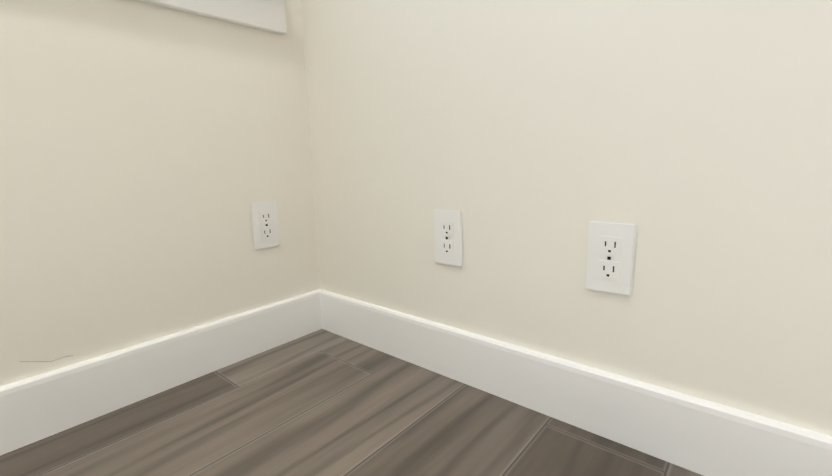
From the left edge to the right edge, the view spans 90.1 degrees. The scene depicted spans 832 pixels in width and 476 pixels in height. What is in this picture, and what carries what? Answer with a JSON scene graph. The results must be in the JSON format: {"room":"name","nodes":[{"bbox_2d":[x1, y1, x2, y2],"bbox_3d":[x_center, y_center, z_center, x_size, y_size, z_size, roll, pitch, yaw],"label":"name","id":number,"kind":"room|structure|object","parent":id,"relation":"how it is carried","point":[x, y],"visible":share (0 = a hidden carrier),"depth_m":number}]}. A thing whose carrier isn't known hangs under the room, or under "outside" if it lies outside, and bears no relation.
{"room":"empty room","nodes":[
{"label":"empty room","id":0,"kind":"room"},
{"bbox_2d":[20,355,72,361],"bbox_3d":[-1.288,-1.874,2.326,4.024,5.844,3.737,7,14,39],"label":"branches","id":1,"kind":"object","parent":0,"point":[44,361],"depth_m":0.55},
{"bbox_2d":[0,0,319,385],"bbox_3d":[-2.604,-0.404,-1.609,0.150,2.640,7.300,7,14,39],"label":"wall","id":2,"kind":"structure","parent":0,"point":[150,153],"depth_m":0.81},
{"bbox_2d":[0,290,319,455],"bbox_3d":[-1.074,0.397,0.233,0.013,0.112,2.443,7,14,39],"label":"baseboard","id":3,"kind":"structure","parent":2,"relation":"attached to","point":[33,409],"depth_m":0.83},
{"bbox_2d":[138,0,286,34],"bbox_3d":[-0.933,-0.378,0.277,0.018,0.076,1.920,7,14,39],"label":"trim","id":4,"kind":"structure","parent":2,"relation":"attached to","point":[268,15],"depth_m":0.91},
{"bbox_2d":[250,200,279,249],"bbox_3d":[-0.368,-0.032,1.020,0.008,0.115,0.070,7,14,39],"label":"electrical outlet","id":5,"kind":"object","parent":2,"relation":"attached to","point":[264,218],"visible":1,"depth_m":1.02},
{"bbox_2d":[0,329,702,475],"bbox_3d":[-0.525,1.113,-3.074,5.200,0.100,7.000,7,14,39],"label":"floor","id":6,"kind":"structure","parent":0,"point":[321,402],"depth_m":0.72},
{"bbox_2d":[300,0,831,435],"bbox_3d":[1.800,-0.687,-0.675,5.350,2.640,0.150,7,14,39],"label":"wall","id":7,"kind":"structure","parent":0,"point":[531,139],"depth_m":0.65},
{"bbox_2d":[434,209,461,266],"bbox_3d":[0.065,0.000,0.850,0.070,0.115,0.008,7,14,39],"label":"electrical outlet","id":8,"kind":"object","parent":7,"relation":"attached to","point":[448,235],"visible":1,"depth_m":0.85},
{"bbox_2d":[316,289,831,475],"bbox_3d":[1.702,0.459,-0.461,5.160,0.112,0.013,7,14,39],"label":"baseboard","id":9,"kind":"structure","parent":7,"relation":"attached to","point":[700,436],"depth_m":0.69},
{"bbox_2d":[585,220,636,296],"bbox_3d":[0.304,0.031,0.652,0.070,0.115,0.008,7,14,39],"label":"electrical outlet","id":10,"kind":"object","parent":7,"relation":"attached to","point":[611,245],"visible":1,"depth_m":0.65}
]}

